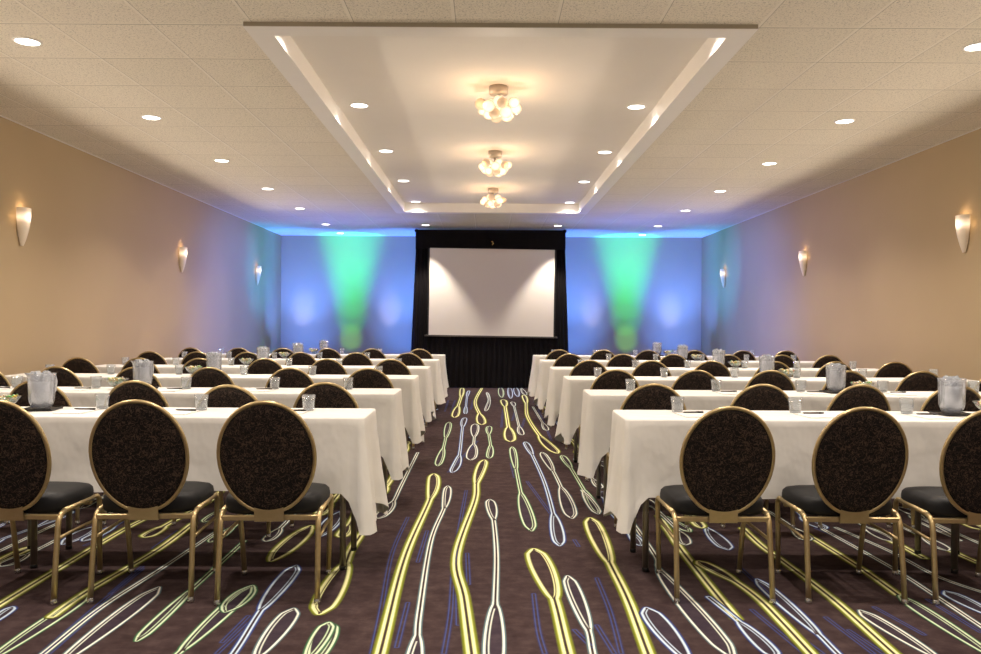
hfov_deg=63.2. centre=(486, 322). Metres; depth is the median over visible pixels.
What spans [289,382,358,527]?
banquet chair
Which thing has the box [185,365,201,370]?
sweets
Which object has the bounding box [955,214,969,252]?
wall sconce
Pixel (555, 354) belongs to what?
banquet chair
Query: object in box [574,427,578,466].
folding table
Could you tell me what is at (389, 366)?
banquet chair
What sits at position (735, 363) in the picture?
sweets
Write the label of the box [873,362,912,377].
banquet chair
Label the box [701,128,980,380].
wall
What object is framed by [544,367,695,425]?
tablecloth
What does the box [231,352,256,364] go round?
banquet chair
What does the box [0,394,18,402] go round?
sweets
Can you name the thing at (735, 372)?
tablecloth
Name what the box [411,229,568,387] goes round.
drape
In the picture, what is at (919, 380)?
banquet chair
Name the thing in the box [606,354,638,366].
banquet chair
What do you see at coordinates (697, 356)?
sweets
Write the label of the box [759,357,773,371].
water pitcher
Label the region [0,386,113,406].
tablecloth
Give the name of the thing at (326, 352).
banquet chair
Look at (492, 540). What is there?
floor
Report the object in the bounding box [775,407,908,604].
banquet chair
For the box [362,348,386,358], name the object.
banquet chair
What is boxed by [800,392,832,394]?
notepad
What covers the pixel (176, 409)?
ballpoint pen
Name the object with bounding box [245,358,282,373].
banquet chair
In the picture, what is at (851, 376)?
banquet chair
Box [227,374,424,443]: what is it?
tablecloth
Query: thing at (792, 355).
banquet chair
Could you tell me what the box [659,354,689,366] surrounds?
banquet chair
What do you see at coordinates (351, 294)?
wall
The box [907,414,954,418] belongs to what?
notepad
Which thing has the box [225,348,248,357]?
banquet chair
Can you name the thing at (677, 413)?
notepad
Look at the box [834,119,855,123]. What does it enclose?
recessed light
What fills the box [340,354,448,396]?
tablecloth
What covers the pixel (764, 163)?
recessed light
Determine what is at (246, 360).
sweets
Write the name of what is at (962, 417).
folding table
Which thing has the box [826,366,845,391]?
water pitcher
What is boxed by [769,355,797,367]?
banquet chair
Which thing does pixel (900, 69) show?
ceiling
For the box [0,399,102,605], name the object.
banquet chair
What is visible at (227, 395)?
banquet chair
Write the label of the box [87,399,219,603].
banquet chair
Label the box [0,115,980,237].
trim
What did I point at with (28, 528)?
folding table
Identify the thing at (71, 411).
notepad
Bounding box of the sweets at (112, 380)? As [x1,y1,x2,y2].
[107,377,126,384]
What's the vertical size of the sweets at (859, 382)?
0.055 m
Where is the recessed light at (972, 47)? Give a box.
[961,42,980,51]
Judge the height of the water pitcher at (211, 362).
0.199 m
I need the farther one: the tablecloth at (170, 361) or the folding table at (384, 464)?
the tablecloth at (170, 361)
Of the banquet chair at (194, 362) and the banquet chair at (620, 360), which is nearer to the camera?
the banquet chair at (194, 362)
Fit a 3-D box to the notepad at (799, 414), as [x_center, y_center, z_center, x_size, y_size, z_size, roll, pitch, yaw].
[1.672,0.473,4.053,0.140,0.005,0.180,0,0,-6]
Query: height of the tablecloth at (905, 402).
0.575 m
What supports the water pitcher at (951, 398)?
on the serving tray at (942, 413)
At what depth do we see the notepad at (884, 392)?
5.36 m
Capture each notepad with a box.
[52,409,98,413]
[62,388,92,390]
[159,389,181,391]
[168,410,198,414]
[248,389,273,391]
[674,412,703,416]
[715,391,738,394]
[793,413,833,417]
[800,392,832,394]
[884,392,916,395]
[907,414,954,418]
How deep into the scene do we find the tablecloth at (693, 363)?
9.70 m
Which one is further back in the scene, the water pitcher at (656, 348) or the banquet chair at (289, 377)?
the water pitcher at (656, 348)
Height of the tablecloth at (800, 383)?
0.566 m
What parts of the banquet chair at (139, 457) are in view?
leg, leg, backrest, seat frame, seat, leg, rail, leg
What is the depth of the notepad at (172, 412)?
4.02 m
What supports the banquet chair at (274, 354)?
on the floor
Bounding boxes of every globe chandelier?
[475,84,521,122]
[478,150,511,176]
[480,188,505,208]
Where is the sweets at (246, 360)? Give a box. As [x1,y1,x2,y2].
[241,358,251,362]
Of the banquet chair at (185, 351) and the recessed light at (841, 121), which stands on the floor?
the banquet chair at (185, 351)
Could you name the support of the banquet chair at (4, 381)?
on the floor
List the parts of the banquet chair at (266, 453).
leg, leg, backrest, seat frame, seat, leg, rail, leg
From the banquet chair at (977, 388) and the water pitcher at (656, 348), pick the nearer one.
the banquet chair at (977, 388)
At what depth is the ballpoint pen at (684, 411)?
4.12 m
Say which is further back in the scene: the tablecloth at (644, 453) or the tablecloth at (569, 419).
the tablecloth at (569, 419)
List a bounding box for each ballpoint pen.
[74,408,95,409]
[176,409,195,410]
[683,411,703,412]
[803,412,823,413]
[916,413,937,414]
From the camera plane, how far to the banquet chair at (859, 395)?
4.69 m
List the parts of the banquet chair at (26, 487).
leg, backrest, seat frame, seat, leg, rail, leg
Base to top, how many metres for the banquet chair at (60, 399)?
0.870 m
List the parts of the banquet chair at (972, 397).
leg, backrest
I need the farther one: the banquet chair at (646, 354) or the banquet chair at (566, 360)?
the banquet chair at (646, 354)
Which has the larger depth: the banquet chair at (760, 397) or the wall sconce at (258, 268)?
the wall sconce at (258, 268)
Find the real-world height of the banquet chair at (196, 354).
0.870 m
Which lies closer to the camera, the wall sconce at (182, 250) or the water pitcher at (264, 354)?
the water pitcher at (264, 354)
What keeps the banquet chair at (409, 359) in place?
on the floor
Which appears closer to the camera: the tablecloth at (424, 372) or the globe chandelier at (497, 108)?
the globe chandelier at (497, 108)
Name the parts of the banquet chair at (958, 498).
leg, rail, leg, seat, seat frame, backrest, leg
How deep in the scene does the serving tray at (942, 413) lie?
4.12 m
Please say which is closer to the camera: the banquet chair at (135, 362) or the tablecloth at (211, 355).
the banquet chair at (135, 362)
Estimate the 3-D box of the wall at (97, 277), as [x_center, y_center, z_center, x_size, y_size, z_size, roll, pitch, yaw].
[-4.238,-0.428,7.080,0.100,3.350,18.560,0,0,0]
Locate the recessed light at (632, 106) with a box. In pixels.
[626,104,645,109]
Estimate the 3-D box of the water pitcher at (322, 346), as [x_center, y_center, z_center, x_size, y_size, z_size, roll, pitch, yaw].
[-2.328,0.347,11.454,0.136,0.199,0.181,0,0,22]
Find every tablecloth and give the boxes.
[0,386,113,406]
[4,373,191,386]
[29,407,388,534]
[95,364,248,373]
[157,387,408,479]
[164,358,287,364]
[205,353,315,357]
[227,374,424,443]
[281,365,435,421]
[314,358,445,403]
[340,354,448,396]
[527,355,635,396]
[534,360,659,408]
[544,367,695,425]
[555,376,751,444]
[577,390,836,477]
[603,410,963,533]
[660,356,772,360]
[687,360,814,367]
[728,368,877,377]
[789,377,978,390]
[881,391,980,410]
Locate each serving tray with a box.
[24,406,63,411]
[819,390,841,393]
[928,411,971,416]
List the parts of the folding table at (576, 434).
leg, leg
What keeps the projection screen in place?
hanging from the drape at (478, 362)
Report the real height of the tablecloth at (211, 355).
0.596 m
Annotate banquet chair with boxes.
[0,372,10,385]
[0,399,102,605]
[3,380,79,524]
[35,366,83,386]
[62,357,99,372]
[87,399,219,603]
[102,380,175,525]
[112,367,161,386]
[121,357,159,373]
[137,351,167,364]
[178,347,200,357]
[180,358,206,373]
[181,351,209,364]
[186,367,234,386]
[196,384,270,537]
[213,400,333,605]
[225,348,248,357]
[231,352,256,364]
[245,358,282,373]
[265,367,313,387]
[269,348,292,357]
[285,352,315,364]
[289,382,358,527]
[307,359,347,374]
[315,348,341,357]
[340,352,372,365]
[343,368,393,387]
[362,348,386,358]
[374,359,414,449]
[395,353,429,427]
[409,349,435,413]
[539,349,567,413]
[550,353,582,427]
[561,360,606,449]
[579,369,639,481]
[589,350,614,359]
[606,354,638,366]
[606,383,688,528]
[631,360,670,375]
[635,350,660,359]
[655,406,775,604]
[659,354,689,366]
[671,370,720,389]
[686,350,707,359]
[694,361,730,376]
[721,384,794,528]
[724,354,744,367]
[733,350,755,360]
[745,370,795,390]
[754,361,793,376]
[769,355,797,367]
[775,351,799,360]
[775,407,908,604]
[811,355,841,367]
[815,361,851,376]
[818,384,890,528]
[822,370,866,389]
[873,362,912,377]
[892,410,980,605]
[895,371,942,390]
[911,385,980,528]
[973,380,980,391]
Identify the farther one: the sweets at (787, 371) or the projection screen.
the projection screen
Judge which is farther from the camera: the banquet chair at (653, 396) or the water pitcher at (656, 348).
the water pitcher at (656, 348)
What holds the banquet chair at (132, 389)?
on the floor
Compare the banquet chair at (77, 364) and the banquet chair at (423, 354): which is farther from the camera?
the banquet chair at (423, 354)
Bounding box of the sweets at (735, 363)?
[730,360,740,365]
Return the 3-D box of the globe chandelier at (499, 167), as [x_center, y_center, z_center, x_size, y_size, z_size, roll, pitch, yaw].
[0.097,-1.734,8.721,0.354,0.271,0.362,0,0,22]
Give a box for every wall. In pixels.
[0,116,280,374]
[281,236,701,355]
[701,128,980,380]
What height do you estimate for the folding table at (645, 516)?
0.746 m
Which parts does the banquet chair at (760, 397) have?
backrest, leg, leg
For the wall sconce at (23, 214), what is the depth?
7.11 m
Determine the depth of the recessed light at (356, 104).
6.88 m
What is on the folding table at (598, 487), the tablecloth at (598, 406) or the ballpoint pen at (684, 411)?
the tablecloth at (598, 406)
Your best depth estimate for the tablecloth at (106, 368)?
8.07 m
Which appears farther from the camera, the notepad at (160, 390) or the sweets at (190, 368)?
the sweets at (190, 368)
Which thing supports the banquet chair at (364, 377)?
on the floor
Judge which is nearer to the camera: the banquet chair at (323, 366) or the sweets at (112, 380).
the sweets at (112, 380)
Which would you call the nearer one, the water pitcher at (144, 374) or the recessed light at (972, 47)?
the recessed light at (972, 47)
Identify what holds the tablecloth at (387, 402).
on the folding table at (384, 464)
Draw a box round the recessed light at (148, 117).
[140,115,161,119]
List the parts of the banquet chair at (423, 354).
backrest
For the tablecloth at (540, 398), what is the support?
on the folding table
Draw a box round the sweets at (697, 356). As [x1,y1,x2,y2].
[691,354,701,358]
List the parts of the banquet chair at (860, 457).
leg, rail, leg, seat, seat frame, leg, backrest, leg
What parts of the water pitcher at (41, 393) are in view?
handle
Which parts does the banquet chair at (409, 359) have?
backrest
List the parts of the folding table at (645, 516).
leg, leg, leg, leg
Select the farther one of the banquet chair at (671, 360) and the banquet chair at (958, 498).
the banquet chair at (671, 360)
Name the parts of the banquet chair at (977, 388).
backrest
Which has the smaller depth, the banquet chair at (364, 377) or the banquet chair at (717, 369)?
the banquet chair at (364, 377)
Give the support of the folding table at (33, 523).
on the floor
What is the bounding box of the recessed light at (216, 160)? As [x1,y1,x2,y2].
[214,159,229,161]
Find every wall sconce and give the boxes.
[16,207,30,245]
[179,247,186,271]
[256,266,260,284]
[720,269,725,287]
[799,251,806,275]
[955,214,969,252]
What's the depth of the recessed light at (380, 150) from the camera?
8.69 m
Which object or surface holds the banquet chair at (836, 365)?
on the floor
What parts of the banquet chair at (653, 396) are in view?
leg, backrest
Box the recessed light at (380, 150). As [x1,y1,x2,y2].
[378,149,393,152]
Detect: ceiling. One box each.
[0,0,980,237]
[291,36,707,203]
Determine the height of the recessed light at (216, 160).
0.006 m
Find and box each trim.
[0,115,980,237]
[243,22,758,213]
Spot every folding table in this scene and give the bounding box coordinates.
[27,513,30,548]
[30,494,356,570]
[383,459,386,493]
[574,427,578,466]
[596,453,606,508]
[630,498,957,573]
[958,417,962,553]
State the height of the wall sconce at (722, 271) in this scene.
0.340 m
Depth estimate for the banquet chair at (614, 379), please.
6.08 m
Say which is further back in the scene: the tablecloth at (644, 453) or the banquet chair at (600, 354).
the banquet chair at (600, 354)
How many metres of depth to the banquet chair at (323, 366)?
7.58 m
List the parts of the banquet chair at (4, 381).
backrest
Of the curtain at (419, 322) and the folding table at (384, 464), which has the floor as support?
the folding table at (384, 464)
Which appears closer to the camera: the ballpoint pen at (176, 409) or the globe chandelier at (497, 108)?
the ballpoint pen at (176, 409)
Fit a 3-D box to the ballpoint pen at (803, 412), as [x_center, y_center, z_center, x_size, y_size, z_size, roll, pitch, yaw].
[1.687,0.466,4.112,0.110,0.010,0.009,0,0,-3]
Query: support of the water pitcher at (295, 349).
on the serving tray
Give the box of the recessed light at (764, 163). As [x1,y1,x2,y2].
[761,162,776,164]
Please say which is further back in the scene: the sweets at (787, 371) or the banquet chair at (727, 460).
the sweets at (787, 371)
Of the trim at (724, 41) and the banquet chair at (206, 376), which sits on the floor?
the banquet chair at (206, 376)
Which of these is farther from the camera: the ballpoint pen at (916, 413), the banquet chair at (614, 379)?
the banquet chair at (614, 379)
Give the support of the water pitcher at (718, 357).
on the serving tray
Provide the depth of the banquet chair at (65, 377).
6.08 m
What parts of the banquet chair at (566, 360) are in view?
backrest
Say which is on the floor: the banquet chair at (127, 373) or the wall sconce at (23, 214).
the banquet chair at (127, 373)
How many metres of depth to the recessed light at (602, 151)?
8.71 m
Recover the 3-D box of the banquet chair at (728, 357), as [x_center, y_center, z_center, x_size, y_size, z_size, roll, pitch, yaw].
[2.789,0.800,9.398,0.456,0.870,0.511,0,0,2]
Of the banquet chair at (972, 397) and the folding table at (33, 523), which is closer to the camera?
the folding table at (33, 523)
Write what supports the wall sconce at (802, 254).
attached to the wall at (888, 278)
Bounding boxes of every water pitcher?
[27,372,57,408]
[132,362,153,383]
[206,354,221,369]
[257,348,268,358]
[293,344,302,353]
[319,342,327,349]
[653,344,661,354]
[677,347,687,358]
[713,350,724,363]
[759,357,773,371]
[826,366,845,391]
[937,376,965,413]
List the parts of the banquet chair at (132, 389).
backrest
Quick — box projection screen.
[424,241,558,338]
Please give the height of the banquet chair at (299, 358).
0.870 m
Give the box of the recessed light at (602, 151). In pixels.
[597,150,612,153]
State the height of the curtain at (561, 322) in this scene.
2.920 m
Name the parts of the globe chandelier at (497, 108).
globe, globe, globe, globe, globe, globe, globe, globe, globe, globe, globe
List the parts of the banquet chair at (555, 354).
backrest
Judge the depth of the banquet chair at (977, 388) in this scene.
6.09 m
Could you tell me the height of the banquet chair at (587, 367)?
0.870 m
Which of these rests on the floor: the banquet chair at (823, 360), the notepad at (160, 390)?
the banquet chair at (823, 360)
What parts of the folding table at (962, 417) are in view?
leg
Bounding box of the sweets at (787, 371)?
[779,368,794,374]
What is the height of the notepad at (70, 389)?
0.005 m
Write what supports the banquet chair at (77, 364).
on the floor
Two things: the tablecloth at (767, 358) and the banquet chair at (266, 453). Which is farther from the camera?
the tablecloth at (767, 358)
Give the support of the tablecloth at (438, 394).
on the folding table
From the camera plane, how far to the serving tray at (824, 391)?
5.46 m
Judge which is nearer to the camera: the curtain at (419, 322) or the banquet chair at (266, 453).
the banquet chair at (266, 453)
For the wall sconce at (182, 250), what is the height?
0.340 m
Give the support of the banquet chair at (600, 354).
on the floor
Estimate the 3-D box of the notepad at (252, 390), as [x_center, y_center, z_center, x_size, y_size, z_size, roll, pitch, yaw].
[-1.522,0.456,5.347,0.140,0.005,0.180,0,0,2]
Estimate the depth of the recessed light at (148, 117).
6.87 m
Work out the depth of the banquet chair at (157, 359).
9.16 m
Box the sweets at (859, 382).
[851,380,871,385]
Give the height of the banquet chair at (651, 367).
0.870 m
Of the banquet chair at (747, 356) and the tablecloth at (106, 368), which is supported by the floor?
the banquet chair at (747, 356)
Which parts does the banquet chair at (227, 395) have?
leg, backrest, leg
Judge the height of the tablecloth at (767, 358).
0.591 m
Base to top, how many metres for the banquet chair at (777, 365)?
0.870 m
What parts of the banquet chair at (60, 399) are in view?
backrest, leg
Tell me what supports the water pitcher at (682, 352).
on the serving tray
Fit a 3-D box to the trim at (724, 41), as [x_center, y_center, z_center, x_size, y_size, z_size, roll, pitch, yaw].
[0.085,-1.809,8.675,3.025,0.161,8.011,0,0,0]
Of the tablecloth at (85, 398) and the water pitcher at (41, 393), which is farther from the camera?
the tablecloth at (85, 398)
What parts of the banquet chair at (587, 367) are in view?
backrest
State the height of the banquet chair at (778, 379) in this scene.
0.870 m
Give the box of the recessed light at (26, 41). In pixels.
[11,36,42,46]
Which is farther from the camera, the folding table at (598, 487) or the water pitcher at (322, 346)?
the water pitcher at (322, 346)
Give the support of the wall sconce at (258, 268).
attached to the wall at (97, 277)
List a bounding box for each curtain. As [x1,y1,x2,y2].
[411,249,427,350]
[555,250,568,352]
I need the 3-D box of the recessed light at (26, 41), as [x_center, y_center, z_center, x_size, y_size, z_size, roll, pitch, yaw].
[-2.890,-1.768,5.020,0.174,0.006,0.174,0,0,0]
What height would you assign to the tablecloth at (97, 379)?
0.567 m
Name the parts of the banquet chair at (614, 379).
backrest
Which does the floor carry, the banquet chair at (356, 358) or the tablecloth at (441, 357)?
the banquet chair at (356, 358)
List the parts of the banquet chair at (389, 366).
backrest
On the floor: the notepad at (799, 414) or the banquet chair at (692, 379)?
the banquet chair at (692, 379)
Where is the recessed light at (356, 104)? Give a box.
[349,102,368,107]
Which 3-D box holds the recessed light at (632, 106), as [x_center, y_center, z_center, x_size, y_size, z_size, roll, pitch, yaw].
[1.295,-1.860,6.880,0.174,0.006,0.174,0,0,0]
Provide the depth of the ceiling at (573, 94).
6.72 m
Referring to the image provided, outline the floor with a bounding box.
[0,387,980,653]
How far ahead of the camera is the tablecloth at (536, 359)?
11.16 m
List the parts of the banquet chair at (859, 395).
backrest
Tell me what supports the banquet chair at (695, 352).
on the floor
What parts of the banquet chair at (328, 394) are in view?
backrest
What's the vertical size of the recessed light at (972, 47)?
0.006 m
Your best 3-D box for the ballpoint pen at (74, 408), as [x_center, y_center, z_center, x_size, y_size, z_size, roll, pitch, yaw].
[-2.076,0.446,4.122,0.110,0.010,0.009,0,0,2]
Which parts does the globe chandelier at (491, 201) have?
globe, globe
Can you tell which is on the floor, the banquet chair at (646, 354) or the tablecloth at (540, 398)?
the banquet chair at (646, 354)
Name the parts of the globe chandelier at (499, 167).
globe, globe, globe, globe, globe, globe, globe, globe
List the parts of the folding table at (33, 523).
leg, leg, leg, leg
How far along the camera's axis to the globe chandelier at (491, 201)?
11.05 m
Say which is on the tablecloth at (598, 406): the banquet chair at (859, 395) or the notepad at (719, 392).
the notepad at (719, 392)
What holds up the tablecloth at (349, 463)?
on the folding table at (33, 523)
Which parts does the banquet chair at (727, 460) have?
leg, rail, leg, seat, seat frame, backrest, leg, leg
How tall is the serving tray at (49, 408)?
0.012 m
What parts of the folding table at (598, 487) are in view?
leg, leg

